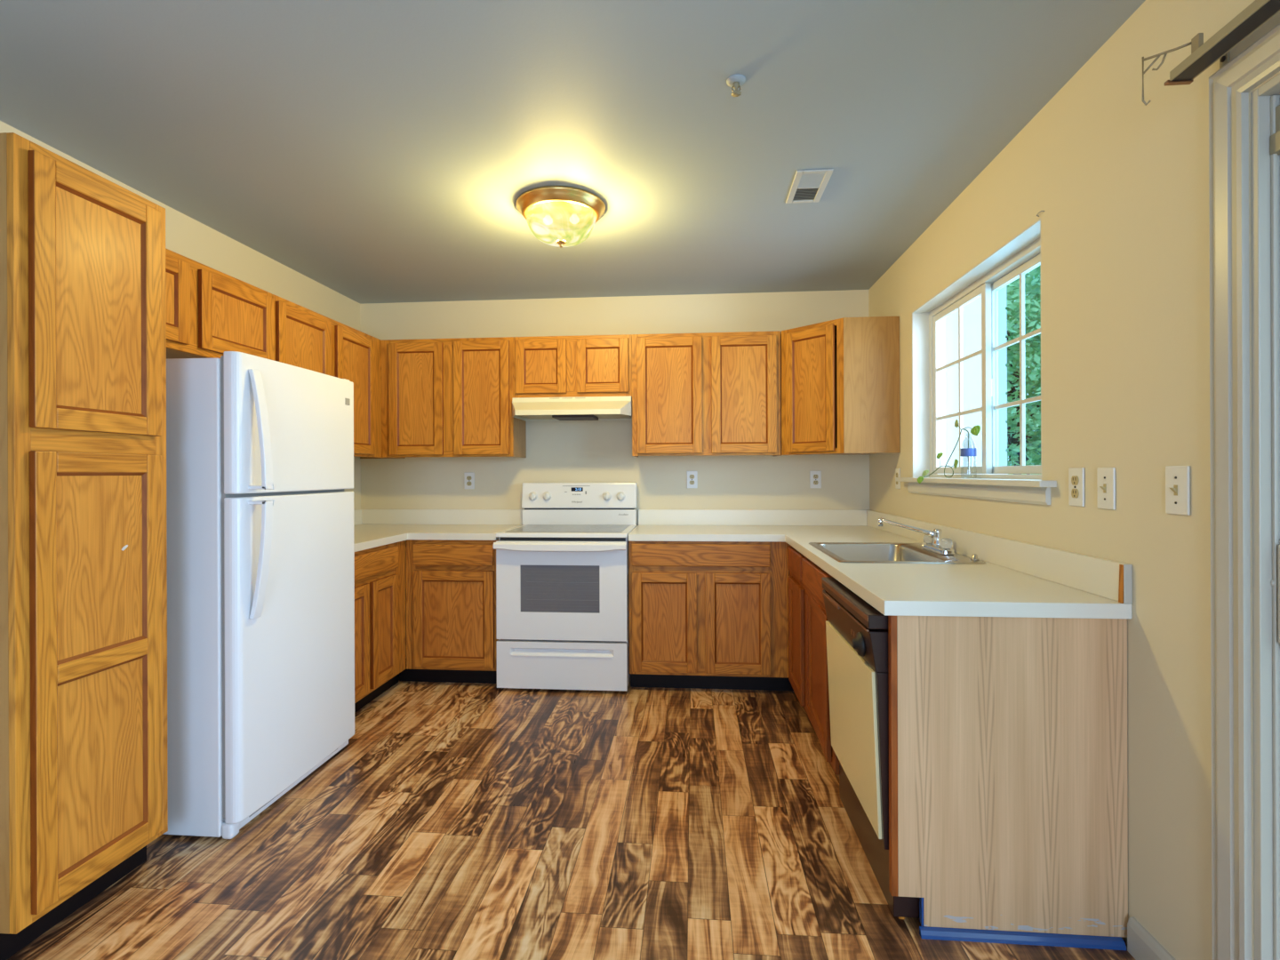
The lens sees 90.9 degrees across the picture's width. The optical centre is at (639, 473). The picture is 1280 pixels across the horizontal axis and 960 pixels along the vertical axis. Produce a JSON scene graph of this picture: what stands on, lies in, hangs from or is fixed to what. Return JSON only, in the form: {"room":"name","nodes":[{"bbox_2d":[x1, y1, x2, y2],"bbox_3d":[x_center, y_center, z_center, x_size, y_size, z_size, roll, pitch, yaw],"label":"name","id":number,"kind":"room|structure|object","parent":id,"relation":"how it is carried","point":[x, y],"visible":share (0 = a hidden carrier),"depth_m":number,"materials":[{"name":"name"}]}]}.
{"room":"kitchen","nodes":[
{"label":"kitchen","id":0,"kind":"room"},
{"bbox_2d":[0,120,360,510],"bbox_3d":[-2.333,0.042,0.839,0.140,2.461,7.200,0,0,5],"label":"wall","id":1,"kind":"structure","parent":0,"point":[187,236],"depth_m":3.29,"materials":[{"name":"beige paint"}]},
{"bbox_2d":[165,248,274,360],"bbox_3d":[-1.952,-0.674,2.571,0.326,0.379,0.952,0,0,5],"label":"upper cabinet","id":2,"kind":"object","parent":1,"relation":"attached to","point":[211,312],"visible":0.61,"depth_m":2.64,"materials":[{"name":"brown wood"}]},
{"bbox_2d":[272,294,397,458],"bbox_3d":[-1.854,-0.483,3.725,0.326,0.762,1.360,0,0,5],"label":"upper cabinet","id":3,"kind":"object","parent":1,"relation":"attached to","point":[305,338],"visible":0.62,"depth_m":3.58,"materials":[{"name":"brown wood"}]},
{"bbox_2d":[353,509,361,525],"bbox_3d":[-2.008,0.304,3.719,0.019,0.104,1.366,0,0,5],"label":"backsplash","id":4,"kind":"structure","parent":1,"relation":"attached to","point":[357,514],"depth_m":4.34,"materials":[{"name":"white laminate"}]},
{"bbox_2d":[7,655,1135,959],"bbox_3d":[-0.526,1.305,0.686,3.756,0.080,7.480,0,0,5],"label":"floor","id":5,"kind":"structure","parent":0,"point":[455,820],"depth_m":2.09,"materials":[{"name":"brown wood"}]},
{"bbox_2d":[0,132,167,959],"bbox_3d":[-1.859,0.203,1.852,0.626,2.134,0.463,0,0,5],"label":"pantry cabinet","id":6,"kind":"object","parent":5,"relation":"on","point":[84,780],"visible":1,"depth_m":1.75,"materials":[{"name":"brown wood"}]},
{"bbox_2d":[162,351,354,839],"bbox_3d":[-1.681,0.419,2.574,0.803,1.700,0.768,0,0,5],"label":"refrigerator","id":7,"kind":"object","parent":5,"relation":"on","point":[260,522],"visible":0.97,"depth_m":2.21,"materials":[{"name":"white metal"}]},
{"bbox_2d":[354,540,405,712],"bbox_3d":[-1.720,0.833,3.429,0.620,0.873,0.836,0,0,5],"label":"base cabinet","id":8,"kind":"object","parent":5,"relation":"on","point":[380,572],"visible":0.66,"depth_m":3.43,"materials":[{"name":"brown wood"}]},
{"bbox_2d":[353,509,522,551],"bbox_3d":[-1.432,0.323,3.680,1.174,0.144,1.386,0,0,5],"label":"countertop","id":9,"kind":"structure","parent":8,"relation":"on","point":[373,528],"depth_m":4.30,"materials":[{"name":"white laminate"}]},
{"bbox_2d":[399,539,499,683],"bbox_3d":[-1.132,0.831,4.029,0.642,0.873,0.620,0,0,5],"label":"base cabinet","id":10,"kind":"object","parent":5,"relation":"on","point":[451,585],"visible":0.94,"depth_m":3.73,"materials":[{"name":"brown wood"}]},
{"bbox_2d":[493,482,637,691],"bbox_3d":[-0.430,0.664,3.921,0.773,1.202,0.693,0,0,5],"label":"stove","id":11,"kind":"object","parent":5,"relation":"on","point":[563,606],"visible":1,"depth_m":3.63,"materials":[{"name":"white metal"}]},
{"bbox_2d":[496,524,636,537],"bbox_3d":[-0.431,0.357,3.928,0.769,0.028,0.613,0,0,5],"label":"cooktop","id":12,"kind":"object","parent":11,"relation":"in","point":[524,531],"depth_m":3.73,"materials":[{"name":"grey ceramic"}]},
{"bbox_2d":[564,485,590,495],"bbox_3d":[-0.425,0.114,4.197,0.185,0.060,0.010,0,0,5],"label":"display","id":13,"kind":"object","parent":11,"relation":"attached to","point":[569,490],"depth_m":4.19,"materials":[{"name":"grey plastic"}]},
{"bbox_2d":[628,541,793,690],"bbox_3d":[0.453,0.825,3.896,0.989,0.873,0.620,0,0,5],"label":"base cabinet","id":14,"kind":"object","parent":5,"relation":"on","point":[703,614],"visible":0.95,"depth_m":3.60,"materials":[{"name":"brown wood"}]},
{"bbox_2d":[788,544,839,774],"bbox_3d":[1.091,0.823,3.003,0.620,0.873,1.208,0,0,5],"label":"base cabinet","id":15,"kind":"object","parent":5,"relation":"on","point":[808,676],"visible":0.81,"depth_m":2.97,"materials":[{"name":"brown wood"}]},
{"bbox_2d":[628,509,1132,618],"bbox_3d":[0.641,0.315,2.956,1.525,0.145,2.479,0,0,5],"label":"countertop","id":16,"kind":"structure","parent":15,"relation":"on","point":[1017,579],"depth_m":2.16,"materials":[{"name":"white laminate"}]},
{"bbox_2d":[808,542,985,563],"bbox_3d":[1.078,0.414,2.751,0.556,0.191,0.695,0,0,5],"label":"sink","id":17,"kind":"object","parent":16,"relation":"in","point":[842,552],"visible":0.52,"depth_m":3.02,"materials":[{"name":"silver metal"}]},
{"bbox_2d":[878,518,954,554],"bbox_3d":[1.260,0.273,2.801,0.164,0.133,0.374,0,0,-27],"label":"faucet","id":18,"kind":"object","parent":16,"relation":"on","point":[933,541],"visible":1,"depth_m":2.74,"materials":[{"name":"silver metal"}]},
{"bbox_2d":[821,576,919,919],"bbox_3d":[0.973,0.819,2.067,0.638,0.856,0.656,0,0,5],"label":"dishwasher","id":19,"kind":"object","parent":5,"relation":"on","point":[857,633],"visible":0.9,"depth_m":1.92,"materials":[{"name":"dark brown plastic"},{"name":"cream painted metal"}]},
{"bbox_2d":[839,761,919,918],"bbox_3d":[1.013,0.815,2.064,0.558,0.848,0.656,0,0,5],"label":"toe kick","id":20,"kind":"object","parent":19,"relation":"in","point":[877,857],"depth_m":1.94,"materials":[{"name":"black plastic"}]},
{"bbox_2d":[888,615,1127,937],"bbox_3d":[0.995,0.812,1.714,0.610,0.850,0.024,0,0,5],"label":"end panel","id":21,"kind":"object","parent":5,"relation":"on","point":[1008,787],"visible":0.85,"depth_m":1.70,"materials":[{"name":"beige wood"}]},
{"bbox_2d":[919,926,1126,950],"bbox_3d":[1.023,1.249,1.691,0.522,0.021,0.019,0,0,5],"label":"trim","id":22,"kind":"structure","parent":21,"relation":"attached to","point":[926,932],"depth_m":1.69,"materials":[{"name":"blue plastic"}]},
{"bbox_2d":[0,0,1145,303],"bbox_3d":[-0.536,-1.256,0.686,3.756,0.120,7.480,0,0,5],"label":"ceiling","id":23,"kind":"structure","parent":0,"point":[375,151],"depth_m":2.11,"materials":[{"name":"paint"}]},
{"bbox_2d":[516,185,605,247],"bbox_3d":[-0.352,-1.102,2.811,0.394,0.189,0.394,0,0,5],"label":"ceiling light","id":24,"kind":"object","parent":23,"relation":"attached to","point":[559,216],"visible":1,"depth_m":2.70,"materials":[{"name":"yellow glass"}]},
{"bbox_2d":[726,73,745,96],"bbox_3d":[0.293,-1.177,1.921,0.060,0.043,0.060,0,0,5],"label":"sprinkler","id":25,"kind":"object","parent":23,"relation":"attached to","point":[736,81],"visible":1,"depth_m":1.91,"materials":[{"name":"paint"}]},
{"bbox_2d":[785,168,833,203],"bbox_3d":[0.705,-1.197,2.633,0.144,0.008,0.296,0,0,5],"label":"ceiling vent","id":26,"kind":"object","parent":23,"relation":"in","point":[808,186],"visible":1,"depth_m":2.62,"materials":[{"name":"white metal"}]},
{"bbox_2d":[360,289,869,655],"bbox_3d":[-0.222,0.033,4.343,3.756,2.461,0.140,0,0,5],"label":"wall","id":27,"kind":"structure","parent":0,"point":[561,451],"depth_m":4.27,"materials":[{"name":"beige paint"}]},
{"bbox_2d":[361,509,522,524],"bbox_3d":[-1.376,0.302,4.361,1.172,0.104,0.018,0,0,5],"label":"backsplash","id":28,"kind":"structure","parent":27,"relation":"attached to","point":[369,516],"depth_m":4.35,"materials":[{"name":"white laminate"}]},
{"bbox_2d":[381,336,526,458],"bbox_3d":[-1.232,-0.485,4.191,0.872,0.762,0.326,0,0,5],"label":"upper cabinet","id":29,"kind":"object","parent":27,"relation":"attached to","point":[441,397],"visible":0.99,"depth_m":4.04,"materials":[{"name":"brown wood"}]},
{"bbox_2d":[464,472,474,488],"bbox_3d":[-1.179,0.053,4.349,0.072,0.116,0.009,0,0,5],"label":"wall outlet","id":30,"kind":"object","parent":27,"relation":"attached to","point":[468,477],"visible":1,"depth_m":4.35,"materials":[{"name":"white plastic"}]},
{"bbox_2d":[512,396,631,421],"bbox_3d":[-0.422,-0.415,4.054,0.753,0.128,0.450,0,0,5],"label":"range hood","id":31,"kind":"object","parent":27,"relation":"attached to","point":[577,408],"visible":0.99,"depth_m":3.92,"materials":[{"name":"beige metal"}]},
{"bbox_2d":[512,334,631,397],"bbox_3d":[-0.418,-0.675,4.123,0.760,0.389,0.326,0,0,5],"label":"upper cabinet","id":32,"kind":"object","parent":27,"relation":"attached to","point":[582,365],"visible":0.99,"depth_m":3.97,"materials":[{"name":"brown wood"}]},
{"bbox_2d":[686,471,697,487],"bbox_3d":[0.348,0.043,4.220,0.072,0.116,0.009,0,0,5],"label":"wall outlet","id":33,"kind":"object","parent":27,"relation":"attached to","point":[692,476],"visible":1,"depth_m":4.22,"materials":[{"name":"white plastic"}]},
{"bbox_2d":[632,330,780,456],"bbox_3d":[0.419,-0.491,4.052,0.917,0.762,0.326,0,0,5],"label":"upper cabinet","id":34,"kind":"object","parent":27,"relation":"attached to","point":[700,394],"visible":1,"depth_m":3.90,"materials":[{"name":"brown wood"}]},
{"bbox_2d":[638,509,867,525],"bbox_3d":[0.736,0.294,4.183,1.501,0.104,0.018,0,0,5],"label":"backsplash","id":35,"kind":"structure","parent":27,"relation":"attached to","point":[645,516],"depth_m":4.17,"materials":[{"name":"white laminate"}]},
{"bbox_2d":[809,471,821,487],"bbox_3d":[1.159,0.042,4.152,0.072,0.116,0.009,0,0,5],"label":"wall outlet","id":36,"kind":"object","parent":27,"relation":"attached to","point":[815,476],"visible":1,"depth_m":4.15,"materials":[{"name":"white plastic"}]},
{"bbox_2d":[777,316,899,455],"bbox_3d":[1.171,-0.494,3.843,0.607,0.762,0.617,0,0,5],"label":"upper cabinet","id":37,"kind":"object","parent":27,"relation":"attached to","point":[840,378],"visible":0.98,"depth_m":3.55,"materials":[{"name":"brown wood"}]},
{"bbox_2d":[868,0,1279,959],"bbox_3d":[1.271,0.028,0.534,0.140,2.461,7.200,0,0,5],"label":"wall","id":38,"kind":"structure","parent":0,"point":[1120,182],"depth_m":1.64,"materials":[{"name":"beige paint"}]},
{"bbox_2d":[895,468,900,488],"bbox_3d":[1.450,0.030,3.545,0.009,0.116,0.072,0,0,5],"label":"wall outlet","id":39,"kind":"object","parent":38,"relation":"attached to","point":[897,470],"visible":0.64,"depth_m":3.54,"materials":[{"name":"white plastic"}]},
{"bbox_2d":[896,477,1056,487],"bbox_3d":[1.401,0.034,2.714,0.137,0.022,1.435,0,0,5],"label":"trim","id":40,"kind":"structure","parent":38,"relation":"attached to","point":[1024,483],"depth_m":2.36,"materials":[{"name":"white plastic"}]},
{"bbox_2d":[917,419,980,483],"bbox_3d":[1.420,-0.096,2.880,0.114,0.294,0.502,0,0,-9],"label":"vine cutting","id":41,"kind":"object","parent":40,"relation":"on","point":[975,430],"visible":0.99,"depth_m":2.85,"materials":[{"name":"green plant"}]},
{"bbox_2d":[960,448,976,456],"bbox_3d":[1.432,-0.076,2.744,0.064,0.196,0.064,0,0,5],"label":"water bottle","id":42,"kind":"object","parent":40,"relation":"on","point":[964,452],"visible":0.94,"depth_m":2.72,"materials":[{"name":"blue plastic"}]},
{"bbox_2d":[912,217,1041,479],"bbox_3d":[1.425,-0.407,2.696,0.084,0.880,1.234,0,0,5],"label":"trim","id":43,"kind":"structure","parent":38,"relation":"attached to","point":[920,316],"depth_m":3.30,"materials":[{"name":"white plastic"}]},
{"bbox_2d":[907,481,1050,504],"bbox_3d":[1.375,0.074,2.688,0.016,0.058,1.310,0,0,5],"label":"trim","id":44,"kind":"structure","parent":38,"relation":"attached to","point":[1032,495],"depth_m":2.43,"materials":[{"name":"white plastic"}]},
{"bbox_2d":[928,237,1040,479],"bbox_3d":[1.502,-0.408,2.689,0.070,0.880,1.234,0,0,5],"label":"window","id":45,"kind":"structure","parent":38,"relation":"in","point":[1027,260],"depth_m":2.69,"materials":[{"name":"white plastic"}]},
{"bbox_2d":[866,509,1129,601],"bbox_3d":[1.391,0.292,2.894,0.019,0.104,2.476,0,0,5],"label":"backsplash","id":46,"kind":"structure","parent":38,"relation":"attached to","point":[1098,576],"depth_m":2.13,"materials":[{"name":"white laminate"}]},
{"bbox_2d":[1068,467,1084,506],"bbox_3d":[1.310,0.041,1.893,0.009,0.116,0.072,0,0,5],"label":"wall outlet","id":47,"kind":"object","parent":38,"relation":"attached to","point":[1076,476],"visible":1,"depth_m":1.89,"materials":[{"name":"white plastic"}]},
{"bbox_2d":[1071,475,1078,485],"bbox_3d":[1.308,0.022,1.893,0.003,0.027,0.033,0,0,5],"label":"receptacle","id":48,"kind":"object","parent":47,"relation":"attached to","point":[1074,478],"depth_m":1.89,"materials":[{"name":"beige plastic"}]},
{"bbox_2d":[1071,488,1079,497],"bbox_3d":[1.308,0.061,1.893,0.003,0.027,0.033,0,0,5],"label":"receptacle","id":49,"kind":"object","parent":47,"relation":"attached to","point":[1075,492],"depth_m":1.89,"materials":[{"name":"beige plastic"}]},
{"bbox_2d":[1096,467,1115,510],"bbox_3d":[1.294,0.042,1.757,0.019,0.116,0.072,0,0,5],"label":"light switch","id":50,"kind":"object","parent":38,"relation":"attached to","point":[1106,476],"visible":1,"depth_m":1.75,"materials":[{"name":"white plastic"}]},
{"bbox_2d":[1127,916,1175,959],"bbox_3d":[1.281,1.213,1.524,0.016,0.090,0.272,0,0,5],"label":"baseboard","id":51,"kind":"structure","parent":38,"relation":"attached to","point":[1141,945],"depth_m":1.61,"materials":[{"name":"beige paint"}]},
{"bbox_2d":[1165,465,1190,515],"bbox_3d":[1.272,0.040,1.499,0.019,0.116,0.072,0,0,5],"label":"light switch","id":52,"kind":"object","parent":38,"relation":"attached to","point":[1177,477],"visible":1,"depth_m":1.49,"materials":[{"name":"white plastic"}]},
{"bbox_2d":[1141,0,1279,105],"bbox_3d":[1.129,-0.900,0.447,0.120,0.113,2.002,0,0,5],"label":"rail","id":53,"kind":"object","parent":38,"relation":"attached to","point":[1203,56],"visible":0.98,"depth_m":1.30,"materials":[{"name":"gray-brown painted metal"},{"name":"reddish-brown wood"}]},
{"bbox_2d":[1208,23,1279,959],"bbox_3d":[1.180,0.192,0.394,0.019,2.134,2.003,0,0,5],"label":"trim","id":54,"kind":"structure","parent":38,"relation":"attached to","point":[1229,87],"depth_m":1.34,"materials":[{"name":"beige paint"}]},
{"bbox_2d":[1250,73,1279,959],"bbox_3d":[1.260,0.236,0.387,0.142,2.045,1.825,0,0,5],"label":"door","id":55,"kind":"structure","parent":38,"relation":"in","point":[1265,100],"depth_m":1.28,"materials":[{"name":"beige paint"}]},
{"label":"outside","id":56,"kind":"structure","parent":0,"visible":0},
{"bbox_3d":[9.272,1.628,18.526,100.000,0.200,90.000,0,0,5],"label":"ground","id":57,"kind":"structure","parent":56,"visible":0},
{"bbox_2d":[944,286,1007,474],"bbox_3d":[1.942,-0.194,4.090,0.562,3.500,0.600,0,0,5],"label":"wall","id":58,"kind":"structure","parent":57,"relation":"on","point":[972,312],"depth_m":3.79,"materials":[{"name":"white"}]},
{"bbox_2d":[1005,264,1040,474],"bbox_3d":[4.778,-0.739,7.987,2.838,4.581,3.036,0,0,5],"label":"tree","id":59,"kind":"object","parent":57,"relation":"on","point":[1032,357],"visible":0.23,"depth_m":7.30,"materials":[{"name":"green plant"}]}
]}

